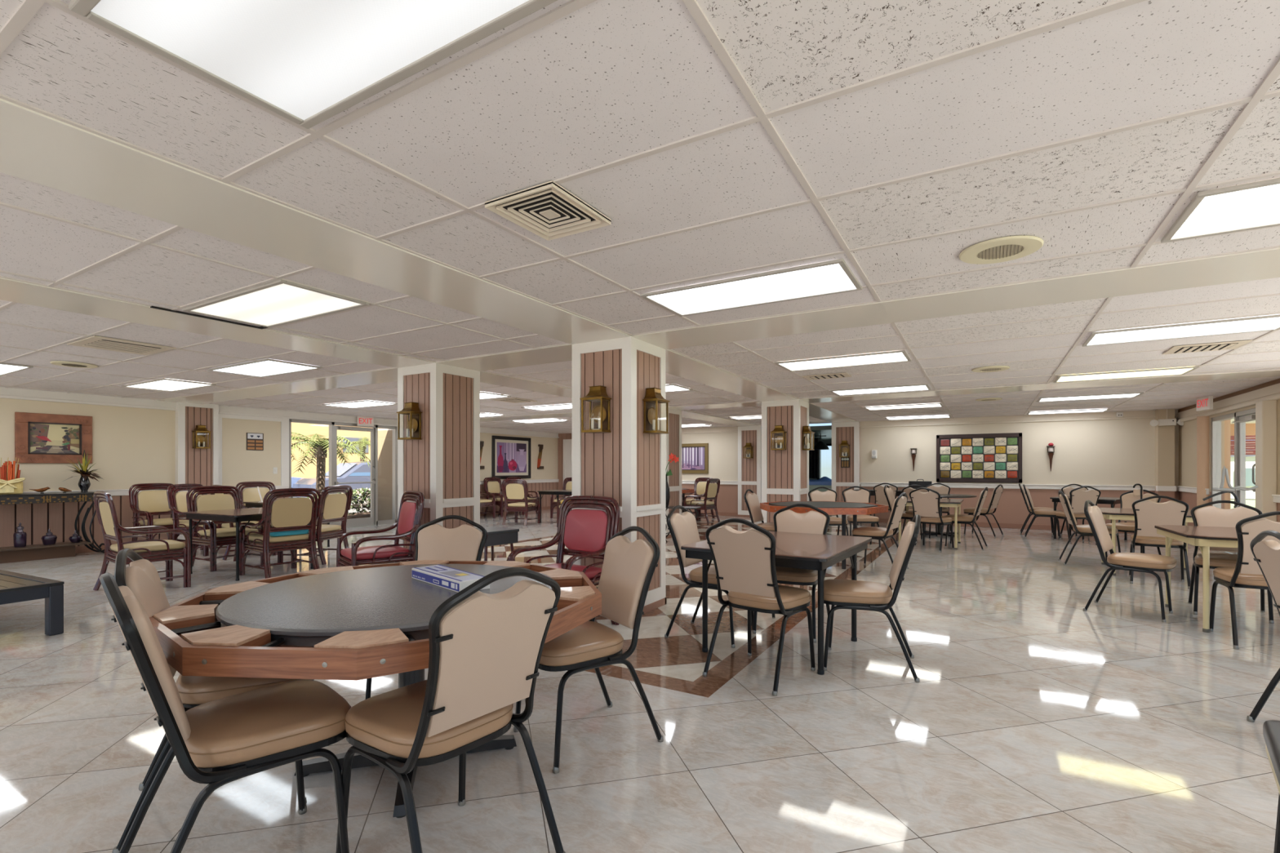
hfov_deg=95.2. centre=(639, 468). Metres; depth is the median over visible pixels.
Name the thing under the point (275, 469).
light switch
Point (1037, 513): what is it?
banquet chair
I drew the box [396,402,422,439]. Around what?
wall lantern
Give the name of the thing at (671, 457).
flower vase
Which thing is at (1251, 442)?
blind
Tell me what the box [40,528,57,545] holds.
urn
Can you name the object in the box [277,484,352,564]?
rattan armchair
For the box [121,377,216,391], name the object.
recessed light
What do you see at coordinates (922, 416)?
diffuser
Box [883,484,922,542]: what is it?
banquet chair
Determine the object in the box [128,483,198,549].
rattan armchair
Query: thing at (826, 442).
wall
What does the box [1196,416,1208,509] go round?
trim
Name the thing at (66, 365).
grille
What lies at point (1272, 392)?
trim
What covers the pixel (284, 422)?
trim
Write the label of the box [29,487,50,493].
bird figurine
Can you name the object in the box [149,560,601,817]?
table
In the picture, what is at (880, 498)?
banquet chair
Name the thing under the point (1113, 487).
trim
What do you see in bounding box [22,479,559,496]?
trim
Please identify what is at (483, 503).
rattan armchair
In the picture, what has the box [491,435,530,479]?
framed print
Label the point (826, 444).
window
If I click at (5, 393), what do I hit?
trim
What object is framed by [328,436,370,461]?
palm tree
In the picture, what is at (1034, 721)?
floor
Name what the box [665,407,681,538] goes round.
column
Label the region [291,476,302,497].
car
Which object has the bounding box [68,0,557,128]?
recessed light
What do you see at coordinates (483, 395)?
recessed light
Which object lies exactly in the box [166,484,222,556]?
rattan armchair
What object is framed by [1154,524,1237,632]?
table
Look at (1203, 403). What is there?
exit sign
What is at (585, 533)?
rattan armchair
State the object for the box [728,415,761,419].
recessed light
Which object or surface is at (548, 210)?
ceiling vent
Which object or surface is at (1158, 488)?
trim
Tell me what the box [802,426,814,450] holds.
wall lantern
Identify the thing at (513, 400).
ceiling vent
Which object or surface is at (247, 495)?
rattan armchair
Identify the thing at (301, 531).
cushion
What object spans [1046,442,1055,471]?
wall sconce
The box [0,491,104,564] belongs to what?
console table
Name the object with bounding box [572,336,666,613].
column
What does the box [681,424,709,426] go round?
diffuser
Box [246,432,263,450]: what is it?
notice
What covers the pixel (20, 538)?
urn
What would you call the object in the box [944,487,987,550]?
banquet chair
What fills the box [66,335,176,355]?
ceiling vent
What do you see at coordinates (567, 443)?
door
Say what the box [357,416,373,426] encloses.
exit sign
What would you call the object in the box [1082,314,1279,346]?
recessed light
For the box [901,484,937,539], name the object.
banquet chair
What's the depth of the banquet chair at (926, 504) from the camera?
8.75 m
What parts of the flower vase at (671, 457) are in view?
stem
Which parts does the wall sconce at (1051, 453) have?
stem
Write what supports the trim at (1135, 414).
attached to the wall at (1122, 451)
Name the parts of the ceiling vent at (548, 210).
plate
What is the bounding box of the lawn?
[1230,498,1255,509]
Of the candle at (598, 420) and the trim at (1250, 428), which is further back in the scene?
the trim at (1250, 428)
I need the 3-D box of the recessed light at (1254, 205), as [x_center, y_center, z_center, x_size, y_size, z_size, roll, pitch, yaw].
[2.849,-1.077,2.221,1.215,0.016,0.560,0,0,31]
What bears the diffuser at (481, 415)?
attached to the recessed light at (482, 415)
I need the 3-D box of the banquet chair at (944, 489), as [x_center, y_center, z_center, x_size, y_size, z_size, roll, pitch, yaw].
[5.718,0.748,11.271,0.486,0.943,0.595,0,0,31]
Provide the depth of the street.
17.90 m
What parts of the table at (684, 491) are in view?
leg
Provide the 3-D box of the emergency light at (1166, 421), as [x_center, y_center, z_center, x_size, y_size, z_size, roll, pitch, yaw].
[9.526,-0.929,10.557,0.504,0.311,0.094,0,0,31]
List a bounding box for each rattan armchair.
[93,491,191,591]
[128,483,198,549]
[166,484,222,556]
[186,485,264,571]
[210,484,277,559]
[235,481,276,526]
[239,488,321,578]
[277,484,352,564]
[336,490,424,567]
[480,491,495,518]
[483,477,518,517]
[501,479,540,525]
[506,476,537,515]
[506,495,620,625]
[550,477,572,518]
[556,497,572,527]
[681,477,715,519]
[683,478,719,523]
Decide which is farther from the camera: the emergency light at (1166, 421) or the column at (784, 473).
the emergency light at (1166, 421)
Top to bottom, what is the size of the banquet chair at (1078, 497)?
0.943 m
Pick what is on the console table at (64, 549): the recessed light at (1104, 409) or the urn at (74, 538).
the urn at (74, 538)
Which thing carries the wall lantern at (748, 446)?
attached to the column at (749, 469)
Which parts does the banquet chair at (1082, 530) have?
panel, backrest, frame, seat, seat frame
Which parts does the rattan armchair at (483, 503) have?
seat, seat frame, arm, leg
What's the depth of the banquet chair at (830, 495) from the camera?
8.97 m
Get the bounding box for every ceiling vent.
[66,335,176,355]
[484,180,610,240]
[492,397,537,403]
[802,372,851,380]
[1162,339,1252,354]
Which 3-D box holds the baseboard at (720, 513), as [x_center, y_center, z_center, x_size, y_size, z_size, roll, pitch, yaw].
[4.562,1.170,13.784,12.250,0.100,0.020,0,0,31]
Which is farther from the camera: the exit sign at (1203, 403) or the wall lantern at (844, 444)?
the wall lantern at (844, 444)
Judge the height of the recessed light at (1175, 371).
0.016 m
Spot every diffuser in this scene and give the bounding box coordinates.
[0,364,25,374]
[327,401,389,407]
[480,413,497,417]
[528,404,572,409]
[665,385,688,391]
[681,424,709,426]
[733,416,761,419]
[887,415,949,419]
[1028,409,1105,414]
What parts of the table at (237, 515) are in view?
leg, leg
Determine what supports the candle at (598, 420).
on the wall lantern at (599, 416)
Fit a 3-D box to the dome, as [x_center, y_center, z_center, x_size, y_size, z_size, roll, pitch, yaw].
[9.083,-1.030,11.067,0.100,0.090,0.065,0,0,31]
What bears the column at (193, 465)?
on the floor
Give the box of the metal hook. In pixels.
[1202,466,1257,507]
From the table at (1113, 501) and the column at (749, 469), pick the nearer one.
the table at (1113, 501)
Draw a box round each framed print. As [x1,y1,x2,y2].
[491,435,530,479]
[681,443,708,473]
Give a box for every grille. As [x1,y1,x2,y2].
[61,364,87,367]
[977,244,1023,259]
[980,368,1000,371]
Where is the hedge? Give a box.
[299,487,370,515]
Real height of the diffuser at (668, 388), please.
0.008 m
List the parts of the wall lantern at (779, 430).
plate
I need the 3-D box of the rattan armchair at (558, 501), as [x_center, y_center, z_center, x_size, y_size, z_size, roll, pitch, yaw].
[-1.376,0.721,12.489,0.653,1.009,0.645,0,0,9]
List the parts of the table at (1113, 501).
leg, leg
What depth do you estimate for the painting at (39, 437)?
8.20 m
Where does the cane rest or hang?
hanging from the banquet chair at (1127, 499)
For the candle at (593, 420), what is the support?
on the wall lantern at (599, 416)
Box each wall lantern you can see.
[191,425,210,448]
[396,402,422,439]
[579,385,611,433]
[642,387,670,434]
[742,443,753,457]
[770,425,786,449]
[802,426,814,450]
[838,440,849,457]
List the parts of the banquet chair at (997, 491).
seat, leg, frame, backrest, panel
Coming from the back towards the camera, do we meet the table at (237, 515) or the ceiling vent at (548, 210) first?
the table at (237, 515)
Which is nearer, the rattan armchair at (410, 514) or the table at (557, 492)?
the rattan armchair at (410, 514)
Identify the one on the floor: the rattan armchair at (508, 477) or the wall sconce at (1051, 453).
the rattan armchair at (508, 477)
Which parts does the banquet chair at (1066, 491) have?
leg, frame, backrest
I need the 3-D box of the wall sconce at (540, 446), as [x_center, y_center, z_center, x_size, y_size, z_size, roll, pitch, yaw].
[-2.931,-0.360,17.212,0.060,0.720,0.230,0,0,31]
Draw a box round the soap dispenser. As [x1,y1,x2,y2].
[871,449,876,458]
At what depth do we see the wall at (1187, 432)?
9.90 m
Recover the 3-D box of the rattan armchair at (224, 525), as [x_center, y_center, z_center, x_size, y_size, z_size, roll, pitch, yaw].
[-5.578,0.721,8.224,0.645,1.009,0.653,0,0,39]
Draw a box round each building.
[291,422,370,478]
[1230,440,1255,498]
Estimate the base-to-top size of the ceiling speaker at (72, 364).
0.014 m
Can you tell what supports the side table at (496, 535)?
on the floor
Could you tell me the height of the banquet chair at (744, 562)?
0.943 m
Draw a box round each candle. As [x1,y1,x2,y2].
[406,428,409,437]
[591,418,599,430]
[597,413,600,428]
[652,419,655,430]
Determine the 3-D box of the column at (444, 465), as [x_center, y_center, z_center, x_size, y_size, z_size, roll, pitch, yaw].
[-2.177,0.065,6.347,0.624,2.310,0.624,0,0,31]
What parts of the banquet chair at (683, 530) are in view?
frame, backrest, seat, seat frame, leg, leg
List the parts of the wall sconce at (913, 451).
stem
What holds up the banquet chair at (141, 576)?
on the floor
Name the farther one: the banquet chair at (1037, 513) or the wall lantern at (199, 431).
the banquet chair at (1037, 513)
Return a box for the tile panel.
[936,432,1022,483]
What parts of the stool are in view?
seat, seat frame, leg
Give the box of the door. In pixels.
[563,439,572,497]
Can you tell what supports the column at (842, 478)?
on the floor
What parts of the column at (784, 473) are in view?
panel, panel, panel, panel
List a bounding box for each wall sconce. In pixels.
[910,448,916,471]
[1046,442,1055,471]
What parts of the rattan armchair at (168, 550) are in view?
leg, backrest, frame, leg, seat frame, arm, seat, arm, leg, leg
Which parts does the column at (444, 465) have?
panel, panel, panel, panel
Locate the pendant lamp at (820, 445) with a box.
[812,434,829,449]
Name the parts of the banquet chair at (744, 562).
panel, backrest, frame, leg, seat frame, seat, leg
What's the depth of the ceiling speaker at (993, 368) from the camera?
6.29 m
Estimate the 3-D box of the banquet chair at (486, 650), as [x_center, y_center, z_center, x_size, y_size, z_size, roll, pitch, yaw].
[-0.590,0.748,1.802,0.595,0.943,0.486,0,0,38]
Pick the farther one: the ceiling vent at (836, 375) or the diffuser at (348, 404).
the diffuser at (348, 404)
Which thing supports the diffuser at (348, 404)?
attached to the recessed light at (366, 403)
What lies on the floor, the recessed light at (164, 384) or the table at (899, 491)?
the table at (899, 491)
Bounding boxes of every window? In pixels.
[288,418,397,527]
[817,444,831,479]
[1211,408,1255,554]
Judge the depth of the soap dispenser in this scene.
13.25 m
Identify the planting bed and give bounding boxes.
[316,511,370,524]
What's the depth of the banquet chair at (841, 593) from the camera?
3.49 m
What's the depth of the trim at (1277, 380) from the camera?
8.04 m
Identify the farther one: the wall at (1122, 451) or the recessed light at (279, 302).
the wall at (1122, 451)
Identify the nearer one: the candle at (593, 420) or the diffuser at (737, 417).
the candle at (593, 420)
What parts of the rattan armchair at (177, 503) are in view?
leg, arm, frame, backrest, seat frame, seat, leg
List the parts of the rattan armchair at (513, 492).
leg, frame, backrest, leg, seat, seat frame, leg, arm, leg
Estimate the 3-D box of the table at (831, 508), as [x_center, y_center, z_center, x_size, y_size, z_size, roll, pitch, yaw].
[2.362,0.839,7.605,1.482,0.762,1.482,0,0,-45]
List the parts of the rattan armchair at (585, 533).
leg, arm, leg, leg, seat, backrest, arm, frame, seat frame, leg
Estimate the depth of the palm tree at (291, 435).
21.94 m
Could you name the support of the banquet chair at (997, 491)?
on the floor
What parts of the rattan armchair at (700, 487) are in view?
seat, backrest, frame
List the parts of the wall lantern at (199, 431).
plate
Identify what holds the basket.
on the console table at (64, 549)
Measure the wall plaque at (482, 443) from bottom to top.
0.720 m
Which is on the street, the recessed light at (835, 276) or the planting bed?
the planting bed
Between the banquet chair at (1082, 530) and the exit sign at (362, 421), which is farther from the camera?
the exit sign at (362, 421)
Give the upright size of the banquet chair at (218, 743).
0.943 m
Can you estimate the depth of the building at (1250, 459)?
23.71 m
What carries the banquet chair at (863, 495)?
on the floor
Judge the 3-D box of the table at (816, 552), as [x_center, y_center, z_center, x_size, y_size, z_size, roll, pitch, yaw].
[0.977,0.860,4.027,0.942,0.720,1.202,0,0,34]
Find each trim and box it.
[0,386,559,438]
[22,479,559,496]
[218,413,288,488]
[681,408,1177,434]
[681,480,1155,490]
[1155,485,1177,491]
[1176,382,1279,423]
[1176,485,1279,502]
[1177,377,1279,412]
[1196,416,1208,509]
[1230,423,1255,435]
[1255,400,1276,521]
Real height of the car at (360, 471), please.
1.485 m
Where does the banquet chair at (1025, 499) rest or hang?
on the floor
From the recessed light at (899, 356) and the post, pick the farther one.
the post
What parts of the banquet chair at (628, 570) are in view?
leg, leg, seat frame, seat, leg, frame, backrest, leg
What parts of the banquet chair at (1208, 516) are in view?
leg, seat frame, seat, backrest, frame, leg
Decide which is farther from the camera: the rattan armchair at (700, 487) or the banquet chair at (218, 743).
the rattan armchair at (700, 487)
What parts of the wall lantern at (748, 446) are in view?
plate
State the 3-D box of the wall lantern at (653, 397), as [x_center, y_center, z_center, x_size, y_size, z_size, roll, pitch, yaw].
[0.140,-0.494,4.979,0.141,0.382,0.222,0,0,31]
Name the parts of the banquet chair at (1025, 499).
backrest, frame, seat, leg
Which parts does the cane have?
handle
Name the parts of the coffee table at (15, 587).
frame, leg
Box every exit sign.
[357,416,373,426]
[1196,395,1213,411]
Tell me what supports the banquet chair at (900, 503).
on the floor
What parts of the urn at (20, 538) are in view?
lid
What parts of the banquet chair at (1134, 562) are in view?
backrest, frame, leg, seat, seat frame, leg, leg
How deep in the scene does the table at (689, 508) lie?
9.45 m
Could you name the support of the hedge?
on the planting bed
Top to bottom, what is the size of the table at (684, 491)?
0.742 m
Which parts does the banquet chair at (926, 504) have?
leg, panel, backrest, frame, seat frame, seat, leg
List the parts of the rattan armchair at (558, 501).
leg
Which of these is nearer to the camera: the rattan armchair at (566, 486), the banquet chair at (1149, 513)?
the banquet chair at (1149, 513)
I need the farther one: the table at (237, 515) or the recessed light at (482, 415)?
the recessed light at (482, 415)
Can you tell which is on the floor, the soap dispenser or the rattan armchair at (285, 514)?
the rattan armchair at (285, 514)
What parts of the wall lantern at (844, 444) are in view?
plate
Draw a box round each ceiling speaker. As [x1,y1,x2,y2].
[49,360,97,368]
[959,235,1043,264]
[971,365,1009,372]
[975,397,1002,401]
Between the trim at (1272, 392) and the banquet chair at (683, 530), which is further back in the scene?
the trim at (1272, 392)
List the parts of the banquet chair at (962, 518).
leg, seat, frame, backrest, panel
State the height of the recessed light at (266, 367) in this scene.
0.016 m
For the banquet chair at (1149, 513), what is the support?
on the floor
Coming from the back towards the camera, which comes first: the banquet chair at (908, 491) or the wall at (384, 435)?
the wall at (384, 435)
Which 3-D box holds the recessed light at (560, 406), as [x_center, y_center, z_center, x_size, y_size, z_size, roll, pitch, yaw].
[-1.422,-1.077,10.185,1.215,0.016,0.560,0,0,31]
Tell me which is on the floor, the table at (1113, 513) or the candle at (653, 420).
the table at (1113, 513)
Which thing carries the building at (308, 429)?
on the street
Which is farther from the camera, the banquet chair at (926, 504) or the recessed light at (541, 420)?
the recessed light at (541, 420)
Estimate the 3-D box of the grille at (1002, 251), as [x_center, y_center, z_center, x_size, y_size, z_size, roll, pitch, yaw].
[1.784,-1.074,2.895,0.199,0.006,0.199,0,0,31]
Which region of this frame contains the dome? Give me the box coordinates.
[1115,412,1123,417]
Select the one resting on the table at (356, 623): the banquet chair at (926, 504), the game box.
the game box
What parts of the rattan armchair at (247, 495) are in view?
frame, backrest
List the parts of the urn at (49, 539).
lid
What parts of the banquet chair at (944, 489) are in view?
backrest, frame, seat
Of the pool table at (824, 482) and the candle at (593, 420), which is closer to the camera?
the candle at (593, 420)
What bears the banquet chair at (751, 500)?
on the floor
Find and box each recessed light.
[0,362,33,376]
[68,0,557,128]
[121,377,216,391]
[182,279,369,328]
[207,358,322,377]
[322,400,397,408]
[480,391,511,399]
[480,412,505,417]
[511,418,568,422]
[520,403,572,410]
[640,258,862,316]
[665,383,693,392]
[681,423,712,427]
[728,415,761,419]
[774,350,911,371]
[829,383,931,395]
[863,403,943,410]
[884,414,951,420]
[1026,408,1110,414]
[1036,391,1143,402]
[1053,365,1199,382]
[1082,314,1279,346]
[1160,177,1279,243]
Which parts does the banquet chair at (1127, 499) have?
leg, seat, seat frame, backrest, frame, leg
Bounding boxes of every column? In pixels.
[175,402,218,543]
[397,363,479,549]
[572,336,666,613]
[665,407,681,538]
[737,425,761,517]
[761,399,808,522]
[831,422,860,519]
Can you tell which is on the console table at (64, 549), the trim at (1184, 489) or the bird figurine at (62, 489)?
the bird figurine at (62, 489)
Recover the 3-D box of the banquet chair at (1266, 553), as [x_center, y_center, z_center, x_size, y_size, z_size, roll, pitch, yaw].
[3.096,0.748,2.510,0.595,0.943,0.486,0,0,25]
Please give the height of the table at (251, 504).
0.720 m
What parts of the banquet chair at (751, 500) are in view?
frame, backrest, seat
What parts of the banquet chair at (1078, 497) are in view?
leg, seat, seat frame, frame, panel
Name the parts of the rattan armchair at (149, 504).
leg, arm, leg, seat frame, frame, backrest, seat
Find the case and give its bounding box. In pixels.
[908,479,932,488]
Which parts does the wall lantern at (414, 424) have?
plate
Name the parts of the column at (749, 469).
baseboard, panel, panel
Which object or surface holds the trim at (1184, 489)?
attached to the wall at (1187, 432)
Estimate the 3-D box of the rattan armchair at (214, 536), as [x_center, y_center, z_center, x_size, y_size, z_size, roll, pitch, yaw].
[-5.217,0.721,7.370,0.653,1.009,0.645,0,0,30]
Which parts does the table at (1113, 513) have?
leg, leg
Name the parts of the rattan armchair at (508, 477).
frame, seat frame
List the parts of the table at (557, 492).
leg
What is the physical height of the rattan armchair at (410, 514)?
1.009 m
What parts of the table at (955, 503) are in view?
leg, leg, leg, leg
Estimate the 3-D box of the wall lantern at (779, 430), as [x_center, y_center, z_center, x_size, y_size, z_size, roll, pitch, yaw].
[2.168,-0.489,9.146,0.222,0.382,0.141,0,0,31]
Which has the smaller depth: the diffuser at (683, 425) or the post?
the post
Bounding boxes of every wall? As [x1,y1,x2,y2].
[0,398,558,546]
[377,428,392,520]
[558,408,1178,525]
[808,440,831,493]
[1178,399,1279,525]
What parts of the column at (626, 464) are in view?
panel, panel, panel, panel, baseboard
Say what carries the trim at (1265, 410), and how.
attached to the wall at (1187, 432)
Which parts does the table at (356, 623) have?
armrest, divider rod, divider rod, armrest, armrest, divider rod, armrest, armrest, divider rod, armrest, armrest, armrest, armrest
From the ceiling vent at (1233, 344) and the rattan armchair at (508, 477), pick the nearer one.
the ceiling vent at (1233, 344)
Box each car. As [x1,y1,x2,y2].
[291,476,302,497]
[292,461,370,498]
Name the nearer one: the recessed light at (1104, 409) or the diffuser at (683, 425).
the recessed light at (1104, 409)
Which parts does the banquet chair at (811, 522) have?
leg, seat, seat frame, backrest, frame, leg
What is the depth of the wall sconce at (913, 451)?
12.85 m
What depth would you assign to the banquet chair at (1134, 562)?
4.93 m
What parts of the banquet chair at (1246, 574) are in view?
leg, seat, seat frame, frame, backrest, panel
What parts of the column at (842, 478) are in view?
panel, panel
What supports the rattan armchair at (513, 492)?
on the floor
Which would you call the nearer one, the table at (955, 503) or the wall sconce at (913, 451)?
the table at (955, 503)
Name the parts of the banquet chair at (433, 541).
leg, backrest, frame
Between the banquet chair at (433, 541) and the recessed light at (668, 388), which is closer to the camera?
the banquet chair at (433, 541)
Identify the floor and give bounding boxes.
[0,508,1279,852]
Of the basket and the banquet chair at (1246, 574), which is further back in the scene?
the basket
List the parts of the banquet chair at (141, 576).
leg, backrest, frame, leg, seat, seat frame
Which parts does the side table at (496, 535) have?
leg, leg, leg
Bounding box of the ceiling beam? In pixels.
[0,97,1279,426]
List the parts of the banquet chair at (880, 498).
panel, frame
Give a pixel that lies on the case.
(924, 484)
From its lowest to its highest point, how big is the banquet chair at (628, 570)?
0.943 m
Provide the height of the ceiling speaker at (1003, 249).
0.014 m
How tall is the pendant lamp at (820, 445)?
0.410 m
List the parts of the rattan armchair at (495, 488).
leg, frame, arm, backrest, seat, leg, seat frame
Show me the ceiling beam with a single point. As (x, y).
(35, 147)
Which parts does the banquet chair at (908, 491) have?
panel, frame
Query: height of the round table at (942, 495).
0.730 m
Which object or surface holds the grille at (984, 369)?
attached to the ceiling speaker at (993, 368)
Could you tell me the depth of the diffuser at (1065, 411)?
10.99 m
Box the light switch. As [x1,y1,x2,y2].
[273,467,277,473]
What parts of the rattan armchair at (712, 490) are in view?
arm, leg, seat, seat frame, leg, backrest, frame, leg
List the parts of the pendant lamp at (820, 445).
lamp shade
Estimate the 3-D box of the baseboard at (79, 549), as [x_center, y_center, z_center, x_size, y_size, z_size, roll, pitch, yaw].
[-7.387,1.170,9.699,0.020,0.100,19.200,0,0,31]
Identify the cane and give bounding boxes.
[1133,483,1142,553]
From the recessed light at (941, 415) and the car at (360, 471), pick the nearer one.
the recessed light at (941, 415)
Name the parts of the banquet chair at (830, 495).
backrest, frame, seat, seat frame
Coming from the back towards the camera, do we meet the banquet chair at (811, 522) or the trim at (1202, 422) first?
the trim at (1202, 422)
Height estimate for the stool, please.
0.488 m
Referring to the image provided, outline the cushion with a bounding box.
[269,529,308,536]
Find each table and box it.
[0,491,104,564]
[0,569,64,635]
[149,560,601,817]
[182,507,313,581]
[243,499,329,546]
[476,526,519,560]
[537,489,572,522]
[665,506,700,542]
[680,531,871,675]
[681,488,694,512]
[760,501,888,568]
[808,476,831,516]
[853,488,922,528]
[898,497,963,549]
[920,493,977,537]
[1049,496,1127,540]
[1099,507,1195,575]
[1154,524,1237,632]
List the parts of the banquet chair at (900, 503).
leg, seat, seat frame, frame, backrest, panel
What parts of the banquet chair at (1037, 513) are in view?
backrest, frame, seat, leg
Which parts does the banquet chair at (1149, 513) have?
seat, seat frame, backrest, panel, frame, leg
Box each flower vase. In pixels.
[61,449,100,492]
[665,453,679,506]
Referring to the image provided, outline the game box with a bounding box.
[411,564,489,592]
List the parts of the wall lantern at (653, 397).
plate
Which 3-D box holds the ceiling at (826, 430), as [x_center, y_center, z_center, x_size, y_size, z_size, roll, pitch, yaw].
[5.132,-0.980,16.374,3.400,0.100,4.980,0,0,31]
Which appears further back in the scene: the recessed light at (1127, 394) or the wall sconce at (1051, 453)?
the wall sconce at (1051, 453)
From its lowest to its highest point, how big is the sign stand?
0.233 m
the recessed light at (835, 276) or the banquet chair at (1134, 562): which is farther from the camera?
the banquet chair at (1134, 562)
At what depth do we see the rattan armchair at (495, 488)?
15.15 m
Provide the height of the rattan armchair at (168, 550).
1.009 m
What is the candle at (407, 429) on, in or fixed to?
on the wall lantern at (414, 424)
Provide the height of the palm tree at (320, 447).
2.127 m
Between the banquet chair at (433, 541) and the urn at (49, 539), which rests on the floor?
the banquet chair at (433, 541)
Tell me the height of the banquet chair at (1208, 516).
0.943 m
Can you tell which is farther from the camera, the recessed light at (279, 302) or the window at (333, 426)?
the window at (333, 426)
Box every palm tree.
[291,431,370,495]
[291,435,309,461]
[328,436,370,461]
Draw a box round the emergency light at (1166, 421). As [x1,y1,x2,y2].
[1149,408,1183,426]
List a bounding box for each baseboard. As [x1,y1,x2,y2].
[75,506,556,553]
[689,511,1133,533]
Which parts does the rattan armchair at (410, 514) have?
leg, leg, arm, seat, seat frame, arm, backrest, frame, leg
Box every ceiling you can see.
[0,0,1279,433]
[808,425,831,439]
[1230,418,1255,423]
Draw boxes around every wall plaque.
[480,440,484,469]
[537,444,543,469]
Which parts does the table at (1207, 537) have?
leg, leg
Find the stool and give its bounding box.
[1262,720,1279,852]
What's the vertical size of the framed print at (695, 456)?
0.800 m
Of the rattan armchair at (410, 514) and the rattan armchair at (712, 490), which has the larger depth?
the rattan armchair at (712, 490)
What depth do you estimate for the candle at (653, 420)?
4.95 m
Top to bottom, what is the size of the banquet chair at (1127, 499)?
0.943 m
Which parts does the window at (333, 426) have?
door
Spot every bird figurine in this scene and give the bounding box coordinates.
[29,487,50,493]
[58,487,71,493]
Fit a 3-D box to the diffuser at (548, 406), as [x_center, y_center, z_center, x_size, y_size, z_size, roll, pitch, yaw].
[-1.422,-1.079,10.185,1.155,0.008,0.500,0,0,31]
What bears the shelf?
attached to the console table at (64, 549)
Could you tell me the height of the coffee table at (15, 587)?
0.385 m
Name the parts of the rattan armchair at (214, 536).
leg, arm, frame, leg, backrest, seat frame, seat, leg, leg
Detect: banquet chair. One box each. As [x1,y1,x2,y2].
[98,573,351,852]
[111,548,314,852]
[336,567,565,852]
[364,515,487,699]
[513,526,663,773]
[664,505,753,648]
[702,518,815,696]
[743,488,774,531]
[752,503,830,642]
[808,486,848,536]
[823,514,920,682]
[841,485,880,549]
[851,492,908,568]
[872,483,898,531]
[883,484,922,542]
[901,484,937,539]
[909,487,954,552]
[924,483,951,532]
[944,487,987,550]
[963,484,1004,537]
[1018,483,1053,536]
[1022,484,1062,539]
[1053,485,1101,543]
[1057,490,1117,564]
[1060,484,1088,537]
[1083,500,1177,622]
[1106,488,1161,555]
[1128,495,1190,589]
[1187,500,1274,623]
[1209,511,1279,649]
[1246,530,1279,722]
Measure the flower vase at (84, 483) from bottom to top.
0.600 m
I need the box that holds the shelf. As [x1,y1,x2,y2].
[0,541,91,551]
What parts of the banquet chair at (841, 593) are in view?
leg, leg, seat frame, seat, frame, backrest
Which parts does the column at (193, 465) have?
panel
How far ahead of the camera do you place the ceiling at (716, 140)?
2.24 m
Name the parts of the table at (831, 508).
leg, leg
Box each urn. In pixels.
[13,522,26,547]
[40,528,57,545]
[68,529,81,542]
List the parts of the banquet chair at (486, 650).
leg, seat, seat frame, leg, frame, backrest, panel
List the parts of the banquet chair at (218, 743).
panel, backrest, frame, seat, seat frame, leg, leg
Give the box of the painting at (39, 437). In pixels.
[14,412,92,463]
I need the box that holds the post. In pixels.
[1224,419,1230,509]
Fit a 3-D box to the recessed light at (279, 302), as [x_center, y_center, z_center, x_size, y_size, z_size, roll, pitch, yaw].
[-2.429,-1.077,3.883,1.215,0.016,0.560,0,0,31]
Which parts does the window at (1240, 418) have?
door, pull handle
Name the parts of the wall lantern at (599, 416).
plate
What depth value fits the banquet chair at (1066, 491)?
10.82 m
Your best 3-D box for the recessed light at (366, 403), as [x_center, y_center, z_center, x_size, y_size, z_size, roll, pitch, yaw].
[-4.676,-1.077,9.748,1.215,0.016,0.560,0,0,31]
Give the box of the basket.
[0,457,25,494]
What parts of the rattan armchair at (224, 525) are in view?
leg, seat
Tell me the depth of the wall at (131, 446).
8.91 m
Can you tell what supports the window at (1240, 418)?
in the wall at (1187, 432)
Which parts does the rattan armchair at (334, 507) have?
leg, leg, seat, seat frame, backrest, frame, leg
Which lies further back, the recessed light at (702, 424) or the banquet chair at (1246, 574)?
the recessed light at (702, 424)
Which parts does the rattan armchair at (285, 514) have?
leg, arm, leg, seat frame, seat, backrest, frame, leg, leg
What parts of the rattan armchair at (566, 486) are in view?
leg, seat frame, frame, backrest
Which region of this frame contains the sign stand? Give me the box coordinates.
[257,486,262,502]
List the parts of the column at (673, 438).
panel, panel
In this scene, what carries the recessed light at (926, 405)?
in the ceiling at (716, 140)
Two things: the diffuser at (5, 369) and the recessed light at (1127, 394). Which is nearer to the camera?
the diffuser at (5, 369)
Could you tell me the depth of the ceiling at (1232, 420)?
16.71 m
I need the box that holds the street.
[348,497,370,513]
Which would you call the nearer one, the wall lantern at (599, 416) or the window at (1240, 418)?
the wall lantern at (599, 416)
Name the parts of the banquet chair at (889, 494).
frame, backrest, seat, leg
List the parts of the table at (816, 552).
leg, leg, leg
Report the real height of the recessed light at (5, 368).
0.016 m
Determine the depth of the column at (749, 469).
14.70 m
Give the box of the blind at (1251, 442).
[1230,435,1255,454]
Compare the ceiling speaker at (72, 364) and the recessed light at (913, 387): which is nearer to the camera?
the ceiling speaker at (72, 364)
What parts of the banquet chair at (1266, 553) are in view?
frame, panel, backrest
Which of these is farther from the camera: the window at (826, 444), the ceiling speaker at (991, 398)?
the window at (826, 444)
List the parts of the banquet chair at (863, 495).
leg, backrest, frame, seat, seat frame, leg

